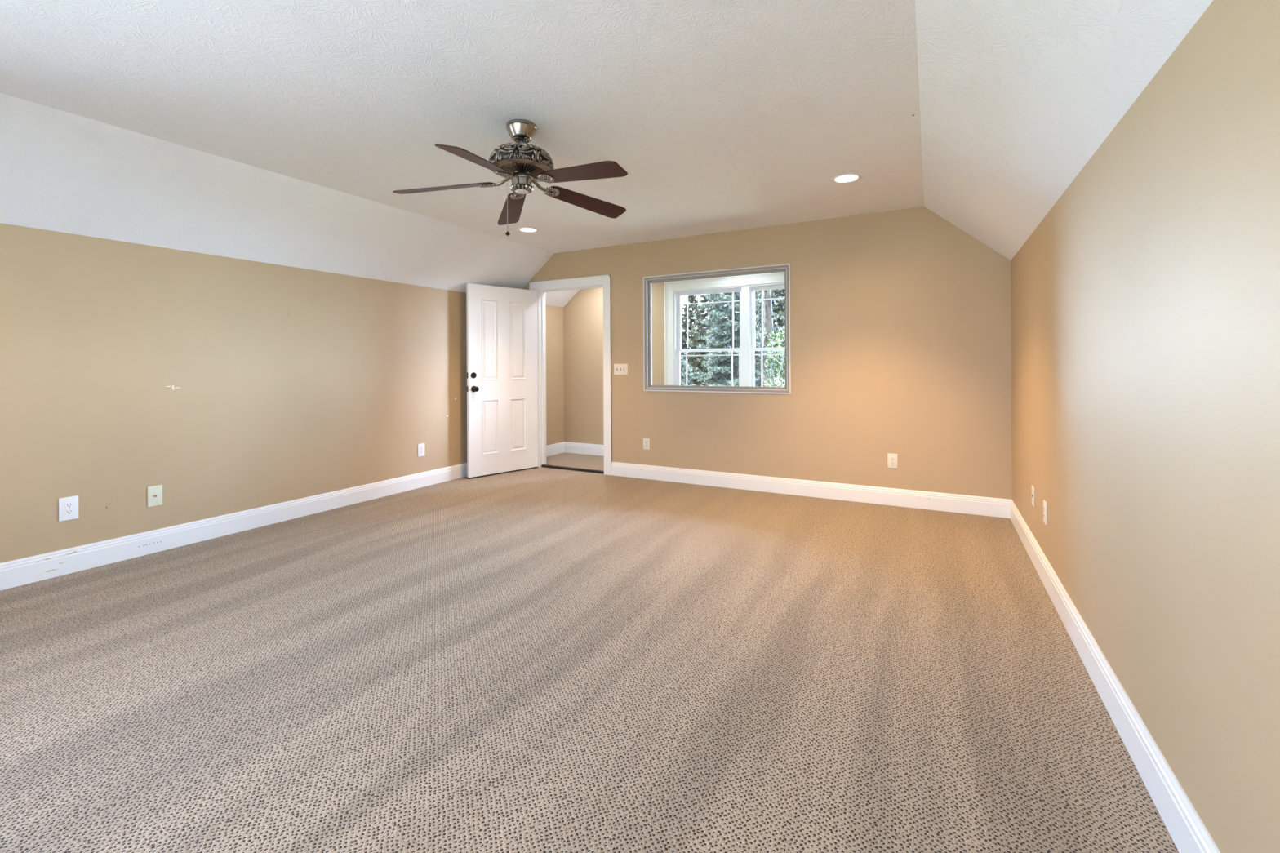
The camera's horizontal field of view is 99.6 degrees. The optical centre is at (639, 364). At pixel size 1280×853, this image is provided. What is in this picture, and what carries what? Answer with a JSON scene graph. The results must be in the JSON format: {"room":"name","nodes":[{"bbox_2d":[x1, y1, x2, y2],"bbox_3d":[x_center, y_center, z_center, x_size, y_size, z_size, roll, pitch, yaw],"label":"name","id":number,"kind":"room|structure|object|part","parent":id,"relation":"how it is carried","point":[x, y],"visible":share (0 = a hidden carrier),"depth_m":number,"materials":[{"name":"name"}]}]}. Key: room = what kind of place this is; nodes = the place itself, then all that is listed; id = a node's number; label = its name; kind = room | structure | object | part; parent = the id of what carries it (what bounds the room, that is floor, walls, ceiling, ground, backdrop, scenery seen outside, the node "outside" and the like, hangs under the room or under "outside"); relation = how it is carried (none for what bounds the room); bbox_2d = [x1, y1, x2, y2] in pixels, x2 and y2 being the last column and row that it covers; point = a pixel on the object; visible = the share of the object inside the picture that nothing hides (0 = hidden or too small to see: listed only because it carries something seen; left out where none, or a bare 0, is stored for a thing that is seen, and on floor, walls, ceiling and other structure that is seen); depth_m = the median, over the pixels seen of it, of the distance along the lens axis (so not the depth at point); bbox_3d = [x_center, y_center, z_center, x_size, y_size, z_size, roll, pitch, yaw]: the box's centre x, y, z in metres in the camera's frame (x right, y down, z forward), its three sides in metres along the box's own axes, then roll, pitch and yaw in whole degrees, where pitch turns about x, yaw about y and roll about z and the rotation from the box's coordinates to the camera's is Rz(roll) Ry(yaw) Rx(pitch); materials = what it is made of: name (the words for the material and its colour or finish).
{"room":"empty bonus room","nodes":[
{"label":"empty bonus room","id":0,"kind":"room"},
{"bbox_2d":[0,222,564,563],"bbox_3d":[-2.933,0.235,3.999,0.116,2.061,7.987,0,0,28],"label":"wall","id":1,"kind":"structure","parent":0,"point":[228,385],"depth_m":3.71,"materials":[{"name":"beige paint"}]},
{"bbox_2d":[58,495,78,521],"bbox_3d":[-3.320,0.839,3.143,0.009,0.134,0.082,0,0,28],"label":"wall outlet","id":2,"kind":"object","parent":1,"relation":"attached to","point":[68,506],"visible":1,"depth_m":3.14,"materials":[{"name":"white plastic"}]},
{"bbox_2d":[64,509,73,515],"bbox_3d":[-3.318,0.858,3.142,0.002,0.028,0.034,0,0,28],"label":"receptacle","id":3,"kind":"object","parent":2,"relation":"attached to","point":[67,512],"depth_m":3.14,"materials":[{"name":"white"}]},
{"bbox_2d":[64,502,73,507],"bbox_3d":[-3.318,0.819,3.142,0.002,0.028,0.034,0,0,28],"label":"receptacle","id":4,"kind":"object","parent":2,"relation":"attached to","point":[67,504],"depth_m":3.14,"materials":[{"name":"white"}]},
{"bbox_2d":[147,484,162,506],"bbox_3d":[-3.128,0.851,3.490,0.018,0.130,0.076,0,0,28],"label":"cable jack","id":5,"kind":"object","parent":1,"relation":"attached to","point":[155,492],"visible":1,"depth_m":3.49,"materials":[{"name":"beige plastic"}]},
{"bbox_2d":[0,462,466,591],"bbox_3d":[-3.108,1.143,3.527,0.016,0.144,6.756,0,0,28],"label":"baseboard","id":6,"kind":"structure","parent":1,"relation":"attached to","point":[15,573],"depth_m":3.67,"materials":[{"name":"white paint"}]},
{"bbox_2d":[417,443,424,457],"bbox_3d":[-2.149,0.843,5.317,0.009,0.124,0.078,0,0,28],"label":"wall outlet","id":7,"kind":"object","parent":1,"relation":"attached to","point":[420,446],"visible":1,"depth_m":5.31,"materials":[{"name":"white plastic"}]},
{"bbox_2d":[0,452,1178,852],"bbox_3d":[-0.692,1.304,2.794,5.194,0.200,7.987,0,0,28],"label":"floor","id":8,"kind":"structure","parent":0,"point":[541,660],"depth_m":2.01,"materials":[{"name":"beige carpet"}]},
{"bbox_2d":[541,464,604,473],"bbox_3d":[-0.761,1.191,6.145,0.878,0.026,0.040,0,0,28],"label":"threshold","id":9,"kind":"object","parent":8,"relation":"on","point":[542,465],"visible":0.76,"depth_m":6.13,"materials":[{"name":"black rubber"}]},
{"bbox_2d":[0,0,1213,307],"bbox_3d":[-0.705,-1.127,2.794,5.194,0.699,7.987,0,0,28],"label":"ceiling","id":10,"kind":"structure","parent":0,"point":[281,132],"depth_m":2.63,"materials":[{"name":"white"}]},
{"bbox_2d":[392,119,627,235],"bbox_3d":[-0.681,-0.980,2.887,1.222,0.592,1.283,0,0,-2],"label":"ceiling fan","id":11,"kind":"object","parent":10,"relation":"hanging from","point":[524,163],"visible":1,"depth_m":2.82,"materials":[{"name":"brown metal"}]},
{"bbox_3d":[-1.035,-0.937,2.873,0.514,0.006,0.136,-6,13,-2],"label":"fan blade","id":12,"kind":"part","parent":11,"relation":"part of","materials":[{"name":"brown wood"}]},
{"bbox_3d":[-0.742,-0.939,2.500,0.136,0.006,0.514,13,9,14],"label":"fan blade","id":13,"kind":"part","parent":11,"relation":"part of","materials":[{"name":"brown wood"}]},
{"bbox_3d":[-0.722,-0.983,2.885,0.121,0.071,0.028,0,0,-2],"label":"blade arm","id":14,"kind":"part","parent":11,"relation":"part of","materials":[{"name":"grey metal"}]},
{"bbox_3d":[-0.771,-0.938,3.267,0.136,0.006,0.514,-14,-1,-21],"label":"fan blade","id":15,"kind":"part","parent":11,"relation":"part of","materials":[{"name":"brown wood"}]},
{"bbox_3d":[-0.656,-0.984,2.802,0.028,0.071,0.121,0,0,16],"label":"blade arm","id":16,"kind":"part","parent":11,"relation":"part of","materials":[{"name":"grey metal"}]},
{"bbox_3d":[-0.558,-0.984,2.838,0.121,0.071,0.028,0,0,34],"label":"blade arm","id":17,"kind":"part","parent":11,"relation":"part of","materials":[{"name":"grey metal"}]},
{"bbox_3d":[-0.562,-0.984,2.944,0.121,0.071,0.028,0,0,-38],"label":"blade arm","id":18,"kind":"part","parent":11,"relation":"part of","materials":[{"name":"grey metal"}]},
{"bbox_3d":[-0.296,-0.941,2.664,0.514,0.006,0.136,7,-9,34],"label":"fan blade","id":19,"kind":"part","parent":11,"relation":"part of","materials":[{"name":"brown wood"}]},
{"bbox_3d":[-0.315,-0.941,3.138,0.514,0.006,0.136,7,-18,-38],"label":"fan blade","id":20,"kind":"part","parent":11,"relation":"part of","materials":[{"name":"brown wood"}]},
{"bbox_2d":[517,226,538,232],"bbox_3d":[-1.058,-1.270,5.116,0.192,0.007,0.192,0,0,28],"label":"recessed light","id":21,"kind":"object","parent":10,"relation":"in","point":[526,229],"visible":1,"depth_m":5.10,"materials":[{"name":"white plastic"}]},
{"bbox_2d":[831,173,861,183],"bbox_3d":[1.427,-1.283,3.739,0.192,0.007,0.192,0,0,28],"label":"recessed light","id":22,"kind":"object","parent":10,"relation":"in","point":[851,177],"visible":1,"depth_m":3.73,"materials":[{"name":"white plastic"}]},
{"bbox_2d":[563,281,664,444],"bbox_3d":[1.168,-0.056,6.259,4.964,2.500,0.115,0,0,28],"label":"wall","id":23,"kind":"structure","parent":0,"point":[583,315],"depth_m":7.20,"materials":[{"name":"beige paint"}]},
{"bbox_2d":[546,441,604,457],"bbox_3d":[0.936,1.121,5.819,4.964,0.144,0.886,0,0,28],"label":"baseboard","id":24,"kind":"structure","parent":23,"relation":"attached to","point":[561,447],"depth_m":7.21,"materials":[{"name":"white paint"}]},
{"bbox_2d":[664,271,785,386],"bbox_3d":[1.670,-0.169,5.983,3.033,1.706,0.145,0,0,28],"label":"window","id":25,"kind":"structure","parent":23,"relation":"in","point":[746,285],"depth_m":6.31,"materials":[{"name":"white paint"}]},
{"bbox_3d":[0.819,0.183,6.430,0.830,0.738,0.032,0,0,28],"label":"sash","id":26,"kind":"part","parent":25,"relation":"part of","materials":[{"name":"white plastic"}]},
{"bbox_2d":[680,351,738,386],"bbox_3d":[0.819,0.183,6.430,0.746,0.666,0.008,0,0,28],"label":"grille","id":27,"kind":"object","parent":25,"relation":"attached to","point":[731,354],"depth_m":6.44,"materials":[{"name":"white plastic"}]},
{"bbox_3d":[0.832,-0.515,6.462,0.832,0.731,0.032,0,0,28],"label":"sash","id":28,"kind":"part","parent":25,"relation":"part of","materials":[{"name":"white plastic"}]},
{"bbox_2d":[680,292,739,348],"bbox_3d":[0.832,-0.515,6.462,0.748,0.659,0.008,0,0,28],"label":"grille","id":29,"kind":"object","parent":25,"relation":"attached to","point":[682,294],"depth_m":6.53,"materials":[{"name":"white plastic"}]},
{"bbox_3d":[1.644,0.178,5.986,0.854,0.738,0.032,0,0,28],"label":"sash","id":30,"kind":"part","parent":25,"relation":"part of","materials":[{"name":"white plastic"}]},
{"bbox_3d":[1.657,-0.519,6.018,0.856,0.731,0.032,0,0,28],"label":"sash","id":31,"kind":"part","parent":25,"relation":"part of","materials":[{"name":"white plastic"}]},
{"bbox_2d":[754,289,784,347],"bbox_3d":[1.657,-0.519,6.018,0.772,0.659,0.008,0,0,28],"label":"grille","id":32,"kind":"object","parent":25,"relation":"attached to","point":[762,299],"depth_m":6.16,"materials":[{"name":"white plastic"}]},
{"bbox_2d":[754,351,785,386],"bbox_3d":[1.644,0.178,5.986,0.770,0.666,0.008,0,0,28],"label":"grille","id":33,"kind":"object","parent":25,"relation":"attached to","point":[761,354],"depth_m":6.12,"materials":[{"name":"white plastic"}]},
{"bbox_2d":[523,206,1012,499],"bbox_3d":[0.693,-0.053,5.378,4.964,2.500,0.115,0,0,28],"label":"wall","id":34,"kind":"structure","parent":0,"point":[900,320],"depth_m":4.69,"materials":[{"name":"beige paint"}]},
{"bbox_2d":[528,274,611,475],"bbox_3d":[-0.772,0.119,6.168,1.112,2.170,0.153,0,0,28],"label":"door frame","id":35,"kind":"structure","parent":34,"relation":"attached to","point":[605,280],"depth_m":6.09,"materials":[{"name":"white paint"}]},
{"bbox_2d":[466,283,537,478],"bbox_3d":[-1.492,0.174,5.976,0.879,2.056,0.178,0,0,-40],"label":"door","id":36,"kind":"structure","parent":35,"relation":"attached to","point":[502,388],"depth_m":5.95,"materials":[{"name":"white paint"}]},
{"bbox_3d":[-1.734,0.261,5.700,0.066,0.066,0.071,0,0,-45],"label":"knob","id":37,"kind":"part","parent":36,"relation":"part of","materials":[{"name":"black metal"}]},
{"bbox_2d":[613,364,627,374],"bbox_3d":[-0.208,0.055,5.788,0.168,0.118,0.017,0,0,28],"label":"light switch","id":38,"kind":"object","parent":34,"relation":"attached to","point":[619,369],"visible":1,"depth_m":5.79,"materials":[{"name":"beige plastic"}]},
{"bbox_2d":[643,438,649,449],"bbox_3d":[0.067,0.833,5.647,0.076,0.118,0.009,0,0,28],"label":"wall outlet","id":39,"kind":"object","parent":34,"relation":"attached to","point":[646,441],"visible":1,"depth_m":5.64,"materials":[{"name":"beige plastic"}]},
{"bbox_2d":[643,263,791,394],"bbox_3d":[0.734,-0.321,5.350,1.516,1.190,0.131,0,0,28],"label":"window","id":40,"kind":"structure","parent":34,"relation":"in","point":[647,281],"depth_m":5.32,"materials":[{"name":"white plastic"}]},
{"bbox_2d":[611,462,1011,518],"bbox_3d":[0.668,1.123,5.320,4.964,0.144,0.016,0,0,28],"label":"baseboard","id":41,"kind":"structure","parent":34,"relation":"attached to","point":[953,503],"depth_m":4.78,"materials":[{"name":"white paint"}]},
{"bbox_2d":[887,453,897,468],"bbox_3d":[2.121,0.812,4.540,0.076,0.122,0.009,0,0,28],"label":"wall outlet","id":42,"kind":"object","parent":34,"relation":"attached to","point":[892,459],"visible":1,"depth_m":4.54,"materials":[{"name":"beige plastic"}]},
{"bbox_2d":[1010,0,1279,852],"bbox_3d":[1.538,0.211,1.590,0.115,2.061,7.987,0,0,28],"label":"wall","id":43,"kind":"structure","parent":0,"point":[1145,301],"depth_m":1.33,"materials":[{"name":"beige paint"}]},
{"bbox_2d":[1031,484,1035,506],"bbox_3d":[2.373,0.795,3.264,0.008,0.116,0.074,0,0,28],"label":"phone jack","id":44,"kind":"object","parent":43,"relation":"attached to","point":[1033,486],"visible":1,"depth_m":3.25,"materials":[{"name":"beige plastic"}]},
{"bbox_2d":[1043,499,1047,525],"bbox_3d":[2.187,0.800,2.920,0.009,0.120,0.078,0,0,28],"label":"wall outlet","id":45,"kind":"object","parent":43,"relation":"attached to","point":[1045,504],"visible":1,"depth_m":2.90,"materials":[{"name":"beige plastic"}]},
{"bbox_2d":[1009,499,1220,852],"bbox_3d":[1.248,1.119,1.180,0.015,0.144,6.756,0,0,28],"label":"baseboard","id":46,"kind":"structure","parent":43,"relation":"attached to","point":[1188,833],"depth_m":1.66,"materials":[{"name":"white paint"}]},
{"label":"outside","id":47,"kind":"structure","parent":0,"visible":0},
{"bbox_3d":[0.023,4.300,0.000,120.000,0.200,120.000,0,0,28],"label":"ground","id":48,"kind":"structure","parent":47,"visible":0},
{"bbox_2d":[680,358,696,385],"bbox_3d":[1.150,2.011,14.333,2.354,4.396,2.174,0,0,28],"label":"spruce","id":49,"kind":"object","parent":48,"relation":"on","point":[682,362],"visible":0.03,"depth_m":14.33,"materials":[{"name":"green plant"}]},
{"bbox_2d":[680,294,706,384],"bbox_3d":[3.404,-0.180,33.774,5.456,8.742,5.651,0,0,-31],"label":"spruce tree","id":50,"kind":"object","parent":48,"relation":"on","point":[691,299],"visible":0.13,"depth_m":33.57,"materials":[{"name":"green plant"}]},
{"bbox_2d":[682,293,730,386],"bbox_3d":[2.558,0.555,19.841,3.571,7.284,3.569,0,0,28],"label":"spruce tree","id":51,"kind":"object","parent":48,"relation":"on","point":[695,361],"visible":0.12,"depth_m":19.54,"materials":[{"name":"green plant"}]},
{"bbox_2d":[688,292,774,386],"bbox_3d":[1.723,0.595,10.228,2.183,7.209,2.239,0,0,28],"label":"spruce","id":52,"kind":"object","parent":48,"relation":"on","point":[718,341],"visible":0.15,"depth_m":10.03,"materials":[{"name":"green plant"}]},
{"bbox_2d":[704,293,759,373],"bbox_3d":[5.155,-1.860,28.697,4.678,12.079,4.595,0,0,-39],"label":"spruce tree","id":53,"kind":"object","parent":48,"relation":"on","point":[722,293],"visible":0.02,"depth_m":28.33,"materials":[{"name":"green plant"}]},
{"bbox_2d":[725,290,784,375],"bbox_3d":[4.870,-1.602,23.360,4.038,11.566,4.146,0,0,17],"label":"spruce tree","id":54,"kind":"object","parent":48,"relation":"on","point":[760,302],"visible":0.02,"depth_m":23.01,"materials":[{"name":"green plant"}]},
{"bbox_2d":[754,289,784,386],"bbox_3d":[3.337,-0.219,13.486,2.037,8.826,1.975,0,0,28],"label":"spruce tree","id":55,"kind":"object","parent":48,"relation":"on","point":[768,315],"visible":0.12,"depth_m":13.40,"materials":[{"name":"green plant"}]},
{"bbox_2d":[754,288,784,382],"bbox_3d":[4.112,-0.543,16.209,3.200,9.460,3.063,0,0,37],"label":"spruce tree","id":56,"kind":"object","parent":48,"relation":"on","point":[779,306],"visible":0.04,"depth_m":15.94,"materials":[{"name":"green plant"}]},
{"bbox_2d":[755,321,785,382],"bbox_3d":[2.025,1.739,8.239,0.530,4.901,0.129,0,0,28],"label":"bare sapling","id":57,"kind":"object","parent":48,"relation":"on","point":[781,365],"visible":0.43,"depth_m":8.21,"materials":[{"name":"grey plant"}]},
{"bbox_3d":[2.099,1.739,8.245,0.405,4.901,0.048,0,0,28],"label":"stem","id":58,"kind":"part","parent":57,"relation":"part of","materials":[{"name":"grey plant"}]},
{"bbox_2d":[757,289,785,353],"bbox_3d":[8.992,-4.380,36.777,6.720,17.356,6.974,0,0,0],"label":"spruce tree","id":59,"kind":"object","parent":48,"relation":"on","point":[759,295],"visible":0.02,"depth_m":36.09,"materials":[{"name":"green plant"}]},
{"bbox_2d":[760,364,785,386],"bbox_3d":[1.897,2.101,7.385,0.622,4.182,0.611,0,0,28],"label":"leafy shrub","id":60,"kind":"object","parent":48,"relation":"on","point":[782,384],"visible":0.09,"depth_m":7.32,"materials":[{"name":"green plant"}]},
{"bbox_2d":[764,324,785,386],"bbox_3d":[3.062,1.677,11.513,0.844,5.017,0.840,0,0,28],"label":"leafy tree","id":61,"kind":"object","parent":48,"relation":"on","point":[779,335],"visible":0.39,"depth_m":11.46,"materials":[{"name":"green plant"}]}
]}

